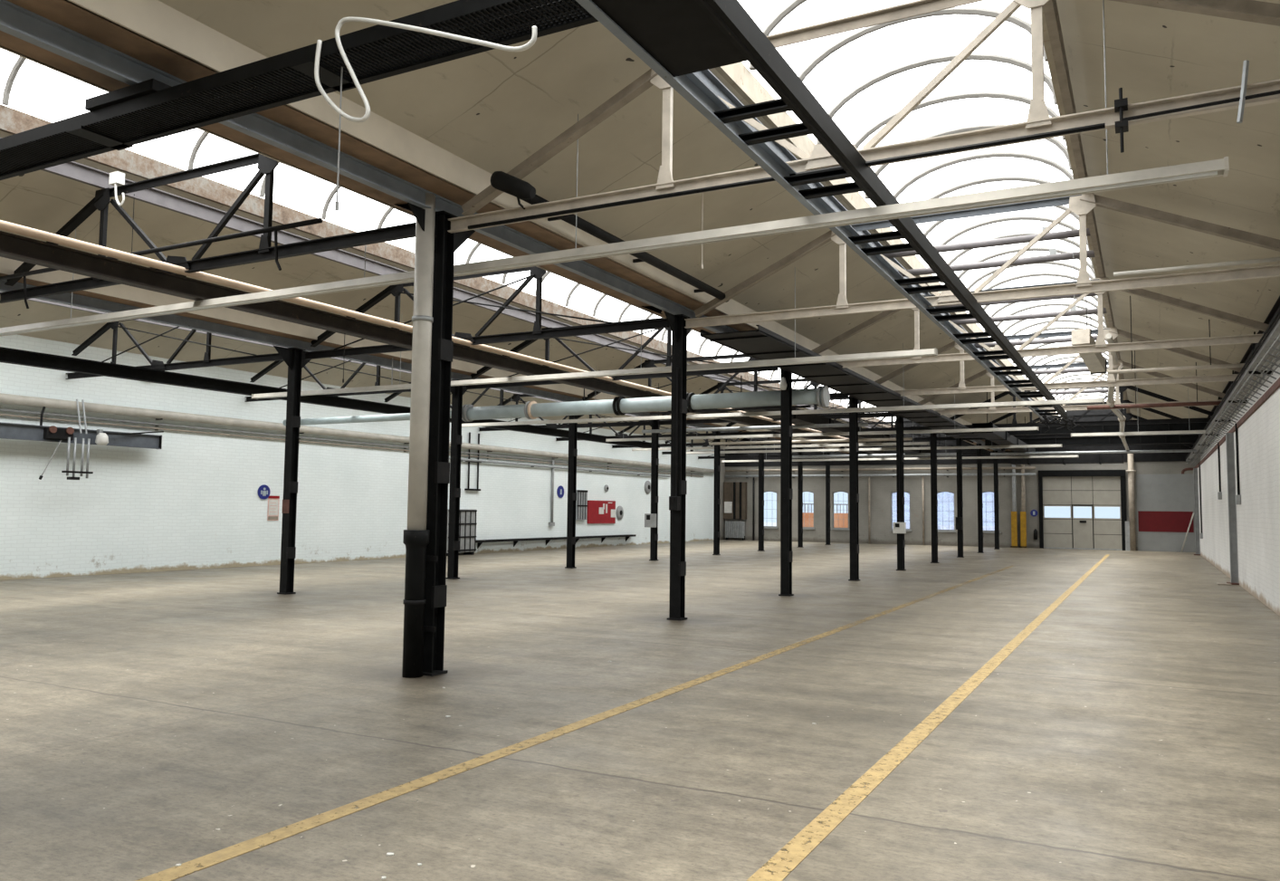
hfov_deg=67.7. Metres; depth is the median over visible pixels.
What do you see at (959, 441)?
steel column
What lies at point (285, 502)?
sticker
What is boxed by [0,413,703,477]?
conduit pipe
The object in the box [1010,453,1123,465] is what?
ventilation duct
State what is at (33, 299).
roof purlin
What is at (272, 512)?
notice
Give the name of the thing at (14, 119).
skylight
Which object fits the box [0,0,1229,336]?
light trunking
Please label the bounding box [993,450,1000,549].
steel column
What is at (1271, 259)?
conduit
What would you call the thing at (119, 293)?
ceiling beam
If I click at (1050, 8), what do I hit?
roof purlin
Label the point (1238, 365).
pipe
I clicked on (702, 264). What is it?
hanging chain
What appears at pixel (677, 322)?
steel column
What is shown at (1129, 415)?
roof truss
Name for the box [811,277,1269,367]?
roof truss
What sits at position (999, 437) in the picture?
ventilation duct
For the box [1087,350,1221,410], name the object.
pipe
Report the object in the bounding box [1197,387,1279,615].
wall
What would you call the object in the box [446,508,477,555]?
cabinet
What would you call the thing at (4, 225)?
copper pipe
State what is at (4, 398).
pipe
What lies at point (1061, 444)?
light trunking
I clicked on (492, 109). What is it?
ceiling
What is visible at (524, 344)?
roof truss
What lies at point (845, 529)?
window
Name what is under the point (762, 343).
cable tray
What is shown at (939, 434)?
roof truss
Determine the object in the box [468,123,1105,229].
pipe
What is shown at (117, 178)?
hook
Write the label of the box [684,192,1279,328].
roof truss
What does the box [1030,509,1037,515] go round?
round sign
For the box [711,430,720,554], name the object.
steel column
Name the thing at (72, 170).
roof purlin
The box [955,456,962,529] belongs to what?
switch box
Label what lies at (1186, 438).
girder
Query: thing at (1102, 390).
bar
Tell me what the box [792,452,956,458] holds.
light trunking
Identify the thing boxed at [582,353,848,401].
roof truss
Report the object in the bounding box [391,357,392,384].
wire
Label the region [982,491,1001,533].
window
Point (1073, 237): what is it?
hanging wire
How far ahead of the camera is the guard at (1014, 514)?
44.48 m
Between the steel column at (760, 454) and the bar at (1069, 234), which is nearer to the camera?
the bar at (1069, 234)
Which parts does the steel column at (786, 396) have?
batten plate, batten plate, batten plate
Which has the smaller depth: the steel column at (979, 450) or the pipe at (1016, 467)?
the steel column at (979, 450)
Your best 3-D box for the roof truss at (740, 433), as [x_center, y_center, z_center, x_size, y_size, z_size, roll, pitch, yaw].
[6.029,-0.853,32.172,7.330,1.233,0.134,-2,-5,28]
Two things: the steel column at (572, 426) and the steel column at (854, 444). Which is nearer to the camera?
the steel column at (854, 444)
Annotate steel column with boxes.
[273,345,310,594]
[407,202,475,676]
[445,379,467,579]
[564,414,577,568]
[648,419,660,560]
[664,310,691,620]
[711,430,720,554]
[756,439,764,551]
[778,368,793,596]
[796,447,803,547]
[824,452,831,544]
[848,396,859,581]
[896,414,906,570]
[930,429,938,563]
[955,438,964,557]
[975,443,983,553]
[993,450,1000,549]
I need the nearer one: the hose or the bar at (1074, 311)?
the hose
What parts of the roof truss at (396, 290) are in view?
gusset plate, post, tie rod, gusset plate, tie rod, gusset plate, gusset plate, post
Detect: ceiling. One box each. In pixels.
[0,130,883,443]
[0,295,743,446]
[158,0,1056,435]
[1056,0,1279,437]
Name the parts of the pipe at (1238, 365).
hanger rod, hanger rod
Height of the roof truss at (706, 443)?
1.233 m
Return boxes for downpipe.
[401,192,438,678]
[1012,464,1016,511]
[1021,464,1025,511]
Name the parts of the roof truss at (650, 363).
gusset plate, post, tie rod, tie rod, post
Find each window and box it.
[764,491,778,528]
[796,491,815,529]
[831,491,850,530]
[888,491,911,531]
[936,491,955,532]
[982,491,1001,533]
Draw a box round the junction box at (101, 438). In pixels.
[95,429,163,445]
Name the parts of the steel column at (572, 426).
batten plate, batten plate, batten plate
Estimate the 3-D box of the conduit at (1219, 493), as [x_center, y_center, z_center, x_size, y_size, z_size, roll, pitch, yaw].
[15.950,0.836,26.306,0.090,1.580,0.180,-2,-5,28]
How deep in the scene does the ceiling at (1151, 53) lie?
9.96 m
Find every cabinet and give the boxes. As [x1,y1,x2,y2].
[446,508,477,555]
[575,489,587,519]
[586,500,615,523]
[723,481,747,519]
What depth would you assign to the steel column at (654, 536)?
29.52 m
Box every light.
[641,382,868,432]
[708,410,912,444]
[990,417,1196,455]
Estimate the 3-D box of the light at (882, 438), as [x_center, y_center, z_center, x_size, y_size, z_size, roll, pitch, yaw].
[5.306,-0.658,30.619,6.700,1.464,0.090,-2,-5,28]
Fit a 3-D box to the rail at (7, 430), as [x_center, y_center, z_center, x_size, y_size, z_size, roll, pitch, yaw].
[-13.646,-0.548,17.038,0.196,0.726,11.120,-2,-5,28]
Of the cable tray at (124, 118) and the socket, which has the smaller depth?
the cable tray at (124, 118)
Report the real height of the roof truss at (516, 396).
1.233 m
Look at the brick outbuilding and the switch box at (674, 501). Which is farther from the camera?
the brick outbuilding
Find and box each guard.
[1010,511,1017,547]
[1019,511,1026,547]
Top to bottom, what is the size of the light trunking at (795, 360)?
1.534 m
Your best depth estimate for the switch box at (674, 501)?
13.64 m
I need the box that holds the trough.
[1185,318,1279,466]
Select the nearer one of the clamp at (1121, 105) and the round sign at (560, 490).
the clamp at (1121, 105)
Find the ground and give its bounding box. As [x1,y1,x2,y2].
[764,522,994,530]
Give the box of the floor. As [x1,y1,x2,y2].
[0,539,1279,880]
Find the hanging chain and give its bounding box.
[700,174,703,268]
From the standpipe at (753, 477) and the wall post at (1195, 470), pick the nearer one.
the wall post at (1195, 470)
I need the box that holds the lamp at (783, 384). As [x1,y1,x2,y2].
[779,377,786,390]
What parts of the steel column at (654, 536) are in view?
batten plate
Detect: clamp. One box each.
[1114,87,1128,152]
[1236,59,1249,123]
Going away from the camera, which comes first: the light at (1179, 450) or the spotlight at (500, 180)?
the spotlight at (500, 180)
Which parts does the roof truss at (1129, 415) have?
gusset plate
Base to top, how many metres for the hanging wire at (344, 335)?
0.700 m
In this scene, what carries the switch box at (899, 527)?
attached to the steel column at (901, 541)
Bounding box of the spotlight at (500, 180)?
[490,171,535,209]
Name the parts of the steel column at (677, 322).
plate, batten plate, cap plate, batten plate, batten plate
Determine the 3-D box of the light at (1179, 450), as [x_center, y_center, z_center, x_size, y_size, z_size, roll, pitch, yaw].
[16.136,-0.401,34.369,6.700,1.756,0.100,-2,-5,28]
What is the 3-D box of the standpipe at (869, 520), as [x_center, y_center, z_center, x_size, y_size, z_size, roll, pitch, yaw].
[11.524,3.494,47.991,0.092,3.360,0.092,4,-5,-39]
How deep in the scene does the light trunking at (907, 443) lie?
32.74 m
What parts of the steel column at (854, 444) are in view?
batten plate, batten plate, batten plate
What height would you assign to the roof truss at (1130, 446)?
1.233 m
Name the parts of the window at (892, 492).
pane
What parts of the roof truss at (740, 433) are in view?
tie rod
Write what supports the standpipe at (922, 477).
on the floor
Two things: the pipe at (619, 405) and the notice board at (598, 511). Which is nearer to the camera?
the pipe at (619, 405)
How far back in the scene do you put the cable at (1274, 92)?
6.20 m
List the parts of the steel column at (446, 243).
plate, batten plate, batten plate, batten plate, cap plate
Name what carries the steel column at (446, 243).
on the floor
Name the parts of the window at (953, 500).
sill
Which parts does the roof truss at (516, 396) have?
gusset plate, gusset plate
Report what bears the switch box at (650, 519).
attached to the steel column at (654, 536)
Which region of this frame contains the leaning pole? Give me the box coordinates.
[1180,512,1194,552]
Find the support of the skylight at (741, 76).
attached to the ceiling at (1151, 53)
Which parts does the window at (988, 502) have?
pane, sill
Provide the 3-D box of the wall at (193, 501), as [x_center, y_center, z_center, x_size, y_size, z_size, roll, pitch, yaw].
[-8.139,0.411,28.329,0.350,6.200,54.300,-2,-5,28]
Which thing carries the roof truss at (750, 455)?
attached to the steel column at (827, 463)
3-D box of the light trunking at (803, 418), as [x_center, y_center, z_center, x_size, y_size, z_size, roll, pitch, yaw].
[7.206,-0.864,30.901,0.580,1.694,21.050,-2,-5,28]
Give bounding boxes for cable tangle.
[1031,415,1086,432]
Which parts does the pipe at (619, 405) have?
support rail, hanger rod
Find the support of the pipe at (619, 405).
hanging from the beam at (13, 246)
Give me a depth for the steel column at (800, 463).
41.87 m
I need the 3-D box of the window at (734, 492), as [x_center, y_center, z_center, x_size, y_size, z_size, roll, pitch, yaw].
[5.107,3.231,51.330,1.250,1.980,0.380,-2,-5,28]
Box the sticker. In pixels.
[281,499,289,513]
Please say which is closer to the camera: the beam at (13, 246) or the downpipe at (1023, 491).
the beam at (13, 246)
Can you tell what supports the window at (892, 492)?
in the wall at (881, 487)
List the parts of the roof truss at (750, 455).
gusset plate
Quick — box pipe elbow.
[1181,466,1195,474]
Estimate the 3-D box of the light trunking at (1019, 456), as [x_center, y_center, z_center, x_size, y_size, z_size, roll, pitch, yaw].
[10.219,0.054,39.871,14.694,1.534,0.150,-2,-5,28]
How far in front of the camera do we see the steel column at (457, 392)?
21.04 m
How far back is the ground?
117.84 m
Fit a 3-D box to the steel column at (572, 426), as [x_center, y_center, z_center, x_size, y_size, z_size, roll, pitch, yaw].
[-1.803,1.185,25.346,0.220,4.370,1.000,-2,-5,28]
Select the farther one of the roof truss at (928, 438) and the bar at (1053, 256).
the roof truss at (928, 438)
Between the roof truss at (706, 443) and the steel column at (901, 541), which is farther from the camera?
the roof truss at (706, 443)
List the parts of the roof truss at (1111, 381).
gusset plate, post, gusset plate, post, gusset plate, gusset plate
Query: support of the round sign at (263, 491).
attached to the wall at (193, 501)
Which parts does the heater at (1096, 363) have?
casing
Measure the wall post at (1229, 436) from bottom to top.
3.500 m
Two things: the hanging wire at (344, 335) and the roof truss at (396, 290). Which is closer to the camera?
the hanging wire at (344, 335)
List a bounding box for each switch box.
[644,443,656,527]
[668,367,680,510]
[892,437,906,533]
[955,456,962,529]
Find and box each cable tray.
[0,0,598,180]
[699,324,983,438]
[1200,343,1279,460]
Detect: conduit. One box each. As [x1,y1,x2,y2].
[464,432,480,490]
[548,457,554,525]
[1113,256,1279,277]
[1185,308,1279,459]
[1198,462,1203,538]
[1217,441,1222,499]
[1234,423,1241,504]
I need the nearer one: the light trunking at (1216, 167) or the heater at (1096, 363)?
the light trunking at (1216, 167)
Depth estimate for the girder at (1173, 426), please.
29.67 m
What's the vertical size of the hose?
0.637 m
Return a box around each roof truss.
[0,152,415,303]
[65,318,283,379]
[244,350,410,401]
[303,266,669,359]
[384,382,525,414]
[447,0,1279,232]
[464,317,778,389]
[478,393,650,430]
[555,413,713,440]
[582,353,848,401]
[611,420,758,448]
[658,378,896,424]
[662,427,796,454]
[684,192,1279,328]
[697,438,822,458]
[718,396,930,435]
[764,410,955,444]
[805,420,976,448]
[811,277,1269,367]
[834,432,992,455]
[874,326,1255,395]
[917,359,1236,414]
[949,385,1222,428]
[962,400,1213,439]
[982,412,1205,446]
[997,444,1199,452]
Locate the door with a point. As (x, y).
(1086, 488)
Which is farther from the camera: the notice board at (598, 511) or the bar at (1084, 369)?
the notice board at (598, 511)
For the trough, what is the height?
0.850 m
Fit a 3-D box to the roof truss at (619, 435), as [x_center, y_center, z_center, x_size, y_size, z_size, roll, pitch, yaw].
[-0.295,-0.674,35.642,6.700,1.233,0.134,-2,-5,28]
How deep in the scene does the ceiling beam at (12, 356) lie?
19.85 m
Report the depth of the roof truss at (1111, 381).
19.83 m
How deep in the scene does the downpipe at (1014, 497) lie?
44.77 m
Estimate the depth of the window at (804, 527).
49.67 m
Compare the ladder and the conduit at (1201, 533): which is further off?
the conduit at (1201, 533)
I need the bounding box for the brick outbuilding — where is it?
[802,503,848,527]
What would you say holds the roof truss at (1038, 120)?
attached to the steel column at (446, 243)
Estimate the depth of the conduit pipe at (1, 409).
24.29 m
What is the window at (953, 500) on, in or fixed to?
in the wall at (881, 487)
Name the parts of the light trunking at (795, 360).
hanger rod, hanger rod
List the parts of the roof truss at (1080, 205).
gusset plate, gusset plate, post, gusset plate, gusset plate, post, gusset plate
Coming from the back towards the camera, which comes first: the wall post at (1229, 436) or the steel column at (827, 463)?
the steel column at (827, 463)
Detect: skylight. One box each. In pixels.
[0,56,894,427]
[715,0,1127,420]
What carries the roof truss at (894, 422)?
attached to the steel column at (979, 450)
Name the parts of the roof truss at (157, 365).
post, gusset plate, tie rod, gusset plate, tie rod, gusset plate, post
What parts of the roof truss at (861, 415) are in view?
gusset plate, tie rod, gusset plate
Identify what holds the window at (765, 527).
in the wall at (881, 487)
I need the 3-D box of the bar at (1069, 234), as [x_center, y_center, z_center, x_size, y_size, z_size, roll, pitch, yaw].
[5.008,-2.924,14.032,2.930,0.195,0.110,-2,-5,28]
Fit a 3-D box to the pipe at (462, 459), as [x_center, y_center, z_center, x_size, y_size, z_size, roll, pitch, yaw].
[-2.480,1.161,38.430,0.140,0.100,16.500,-2,-5,28]
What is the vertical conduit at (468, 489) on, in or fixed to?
attached to the wall at (193, 501)
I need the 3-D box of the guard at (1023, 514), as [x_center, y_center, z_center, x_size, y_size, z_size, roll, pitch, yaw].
[17.772,4.140,44.282,0.300,1.680,0.300,-2,-5,28]
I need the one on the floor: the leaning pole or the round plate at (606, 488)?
the leaning pole
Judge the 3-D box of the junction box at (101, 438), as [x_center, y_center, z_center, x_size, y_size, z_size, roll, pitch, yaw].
[-11.236,-0.065,21.156,0.270,0.436,1.721,-1,-5,25]
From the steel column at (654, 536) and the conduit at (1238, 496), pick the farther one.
the steel column at (654, 536)
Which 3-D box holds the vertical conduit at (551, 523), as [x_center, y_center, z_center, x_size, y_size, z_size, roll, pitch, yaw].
[-3.372,1.931,36.743,0.110,2.700,0.300,-2,-5,28]
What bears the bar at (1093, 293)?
attached to the roof purlin at (706, 76)
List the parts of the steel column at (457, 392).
batten plate, batten plate, batten plate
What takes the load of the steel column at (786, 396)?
on the floor
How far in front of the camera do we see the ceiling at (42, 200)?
14.70 m
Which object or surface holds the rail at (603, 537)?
attached to the wall at (193, 501)
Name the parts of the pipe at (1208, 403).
hanger rod, hanger rod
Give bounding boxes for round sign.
[257,484,270,499]
[556,485,563,497]
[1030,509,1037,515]
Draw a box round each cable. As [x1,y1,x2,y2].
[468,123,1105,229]
[1121,89,1279,120]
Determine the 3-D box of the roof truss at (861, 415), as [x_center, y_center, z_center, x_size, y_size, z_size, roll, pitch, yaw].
[3.801,-1.183,27.991,7.330,1.233,0.134,-2,-5,28]
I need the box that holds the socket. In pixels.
[401,529,429,678]
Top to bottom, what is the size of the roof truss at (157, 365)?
1.233 m
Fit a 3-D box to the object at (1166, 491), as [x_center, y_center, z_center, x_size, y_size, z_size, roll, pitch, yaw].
[23.101,3.171,41.954,2.240,3.400,0.012,-2,-5,28]
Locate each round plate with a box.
[603,484,608,491]
[615,506,623,519]
[644,480,650,493]
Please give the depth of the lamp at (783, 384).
17.79 m
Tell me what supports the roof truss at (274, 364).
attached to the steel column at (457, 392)
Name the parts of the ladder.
plate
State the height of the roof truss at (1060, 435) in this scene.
1.233 m
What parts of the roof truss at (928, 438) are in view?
tie rod, post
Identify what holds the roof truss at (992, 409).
attached to the steel column at (901, 541)
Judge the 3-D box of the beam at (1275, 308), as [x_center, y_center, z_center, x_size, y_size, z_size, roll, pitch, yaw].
[11.385,-1.463,17.896,0.140,0.200,53.990,-2,-5,28]
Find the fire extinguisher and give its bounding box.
[1033,528,1037,539]
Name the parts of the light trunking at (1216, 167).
hanger rod, hanger rod, hanger rod, hanger rod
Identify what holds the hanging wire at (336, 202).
hanging from the cable tray at (124, 118)
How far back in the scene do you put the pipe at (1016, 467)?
47.67 m
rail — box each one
[0,406,162,448]
[476,534,636,548]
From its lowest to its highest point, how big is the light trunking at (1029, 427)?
1.524 m
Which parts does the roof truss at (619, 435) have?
gusset plate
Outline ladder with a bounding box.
[575,0,1067,420]
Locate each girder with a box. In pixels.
[959,421,1207,436]
[984,434,1198,445]
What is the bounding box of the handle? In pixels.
[38,439,61,479]
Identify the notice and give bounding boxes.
[267,495,279,520]
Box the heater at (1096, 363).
[1071,296,1107,373]
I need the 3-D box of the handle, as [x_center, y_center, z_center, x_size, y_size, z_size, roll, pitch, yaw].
[-12.111,0.390,19.620,0.060,0.845,0.425,-2,-5,28]
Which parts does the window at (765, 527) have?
sill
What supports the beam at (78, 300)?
on the steel column at (293, 358)
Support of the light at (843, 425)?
hanging from the ceiling at (42, 200)
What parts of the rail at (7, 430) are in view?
rail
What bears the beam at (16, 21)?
on the steel column at (446, 243)
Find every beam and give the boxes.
[0,0,1005,451]
[0,230,885,454]
[0,279,846,454]
[0,346,660,448]
[1189,296,1279,448]
[1195,377,1279,468]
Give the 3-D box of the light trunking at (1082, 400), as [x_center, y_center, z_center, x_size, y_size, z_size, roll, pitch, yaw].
[2.085,-1.311,22.482,15.894,1.524,0.150,-2,-5,28]
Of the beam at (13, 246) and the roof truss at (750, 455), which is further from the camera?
the roof truss at (750, 455)
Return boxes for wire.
[130,193,134,263]
[334,66,343,210]
[342,334,344,382]
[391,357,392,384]
[1072,237,1075,300]
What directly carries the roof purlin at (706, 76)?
on the roof truss at (1038, 120)
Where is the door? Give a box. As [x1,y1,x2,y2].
[1038,469,1127,550]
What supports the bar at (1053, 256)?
attached to the roof purlin at (706, 76)
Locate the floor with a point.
(1006, 713)
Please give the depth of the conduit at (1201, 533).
36.17 m
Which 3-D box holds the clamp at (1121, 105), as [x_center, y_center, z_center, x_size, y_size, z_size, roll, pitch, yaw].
[3.255,-2.150,6.455,0.080,0.440,0.120,-2,-5,28]
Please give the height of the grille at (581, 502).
1.200 m
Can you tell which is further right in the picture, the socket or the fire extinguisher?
the fire extinguisher
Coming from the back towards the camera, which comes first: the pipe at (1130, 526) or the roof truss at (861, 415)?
the pipe at (1130, 526)
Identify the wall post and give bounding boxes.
[1193,468,1200,554]
[1225,432,1239,584]
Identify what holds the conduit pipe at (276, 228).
attached to the beam at (78, 300)
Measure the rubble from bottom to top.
0.030 m
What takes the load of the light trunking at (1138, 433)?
hanging from the ceiling at (1151, 53)
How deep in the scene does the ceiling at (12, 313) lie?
22.62 m
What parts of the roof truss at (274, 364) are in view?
tie rod, tie rod, post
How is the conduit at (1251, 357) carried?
attached to the trough
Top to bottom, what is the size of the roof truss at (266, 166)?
1.233 m
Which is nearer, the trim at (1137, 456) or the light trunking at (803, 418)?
the light trunking at (803, 418)
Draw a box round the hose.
[314,17,536,122]
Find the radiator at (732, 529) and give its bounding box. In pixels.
[725,521,745,540]
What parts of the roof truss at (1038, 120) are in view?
gusset plate, gusset plate, post, gusset plate, gusset plate, post, gusset plate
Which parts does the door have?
wicket frame, wicket door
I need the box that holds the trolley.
[43,425,74,440]
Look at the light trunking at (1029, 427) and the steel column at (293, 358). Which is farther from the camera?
the light trunking at (1029, 427)
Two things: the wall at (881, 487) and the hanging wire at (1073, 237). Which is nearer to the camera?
the hanging wire at (1073, 237)
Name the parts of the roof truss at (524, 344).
gusset plate, post, tie rod, tie rod, post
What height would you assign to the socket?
1.340 m
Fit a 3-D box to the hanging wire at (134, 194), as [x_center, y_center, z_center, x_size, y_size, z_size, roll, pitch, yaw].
[-6.380,-2.536,12.006,0.019,1.150,0.024,3,-5,-32]
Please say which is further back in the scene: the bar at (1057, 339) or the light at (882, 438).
the light at (882, 438)
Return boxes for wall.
[0,334,725,580]
[724,394,1200,550]
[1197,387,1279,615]
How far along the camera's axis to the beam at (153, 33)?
7.85 m
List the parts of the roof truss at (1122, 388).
post, gusset plate, post, gusset plate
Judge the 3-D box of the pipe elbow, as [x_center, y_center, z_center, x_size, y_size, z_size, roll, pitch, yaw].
[22.695,1.233,39.491,0.559,0.301,0.200,-2,-5,28]
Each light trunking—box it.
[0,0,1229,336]
[251,267,937,399]
[461,343,1104,427]
[605,382,1038,441]
[631,416,929,450]
[686,418,1062,454]
[721,443,1078,462]
[1070,387,1205,437]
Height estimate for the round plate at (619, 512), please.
0.591 m
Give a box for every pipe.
[0,218,322,308]
[0,219,860,443]
[0,392,714,473]
[0,408,703,475]
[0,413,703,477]
[282,375,830,426]
[448,457,670,477]
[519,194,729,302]
[725,466,1035,472]
[725,472,1035,477]
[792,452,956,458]
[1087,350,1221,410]
[1105,333,1128,450]
[1107,295,1247,373]
[1125,453,1136,551]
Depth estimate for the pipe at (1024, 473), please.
47.47 m
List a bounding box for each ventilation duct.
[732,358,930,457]
[972,391,1036,455]
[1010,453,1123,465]
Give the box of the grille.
[1089,359,1107,373]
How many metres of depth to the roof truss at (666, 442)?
44.07 m
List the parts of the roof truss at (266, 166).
gusset plate, post, gusset plate, gusset plate, gusset plate, post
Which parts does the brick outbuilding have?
railing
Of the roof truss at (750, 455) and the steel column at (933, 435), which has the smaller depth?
the steel column at (933, 435)
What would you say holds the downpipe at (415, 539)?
attached to the steel column at (446, 243)
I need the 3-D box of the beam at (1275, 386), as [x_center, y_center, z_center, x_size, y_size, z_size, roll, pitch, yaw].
[11.496,-0.583,17.773,0.170,0.110,54.000,-2,-5,28]
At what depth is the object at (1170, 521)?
41.91 m
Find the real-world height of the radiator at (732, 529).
1.000 m
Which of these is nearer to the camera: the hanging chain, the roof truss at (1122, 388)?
the hanging chain
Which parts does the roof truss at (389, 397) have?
tie rod, post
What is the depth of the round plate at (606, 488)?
40.39 m
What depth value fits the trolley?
19.73 m
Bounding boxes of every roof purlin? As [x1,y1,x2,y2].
[0,137,890,435]
[0,291,749,439]
[694,69,1052,420]
[1042,0,1131,420]
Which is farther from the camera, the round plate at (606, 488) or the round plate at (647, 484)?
the round plate at (647, 484)
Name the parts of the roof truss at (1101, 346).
gusset plate, post, gusset plate, gusset plate, post, gusset plate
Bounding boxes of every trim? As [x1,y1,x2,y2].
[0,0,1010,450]
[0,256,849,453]
[724,409,1194,466]
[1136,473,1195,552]
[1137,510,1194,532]
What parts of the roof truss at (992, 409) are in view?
post, post, gusset plate, gusset plate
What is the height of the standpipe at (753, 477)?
3.360 m
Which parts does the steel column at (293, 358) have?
plate, batten plate, batten plate, batten plate, cap plate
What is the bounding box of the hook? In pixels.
[108,171,124,206]
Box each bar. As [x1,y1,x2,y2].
[882,226,1090,257]
[897,248,1095,277]
[935,292,1097,307]
[951,305,1106,324]
[974,334,1105,348]
[1004,366,1108,375]
[1035,387,1115,394]
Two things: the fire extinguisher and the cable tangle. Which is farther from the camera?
the fire extinguisher
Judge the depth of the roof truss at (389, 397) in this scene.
27.02 m
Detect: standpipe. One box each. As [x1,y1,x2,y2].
[752,477,754,540]
[868,476,870,543]
[921,476,924,544]
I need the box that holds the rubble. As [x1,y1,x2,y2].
[1216,582,1231,584]
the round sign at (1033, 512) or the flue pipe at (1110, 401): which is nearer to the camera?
the flue pipe at (1110, 401)

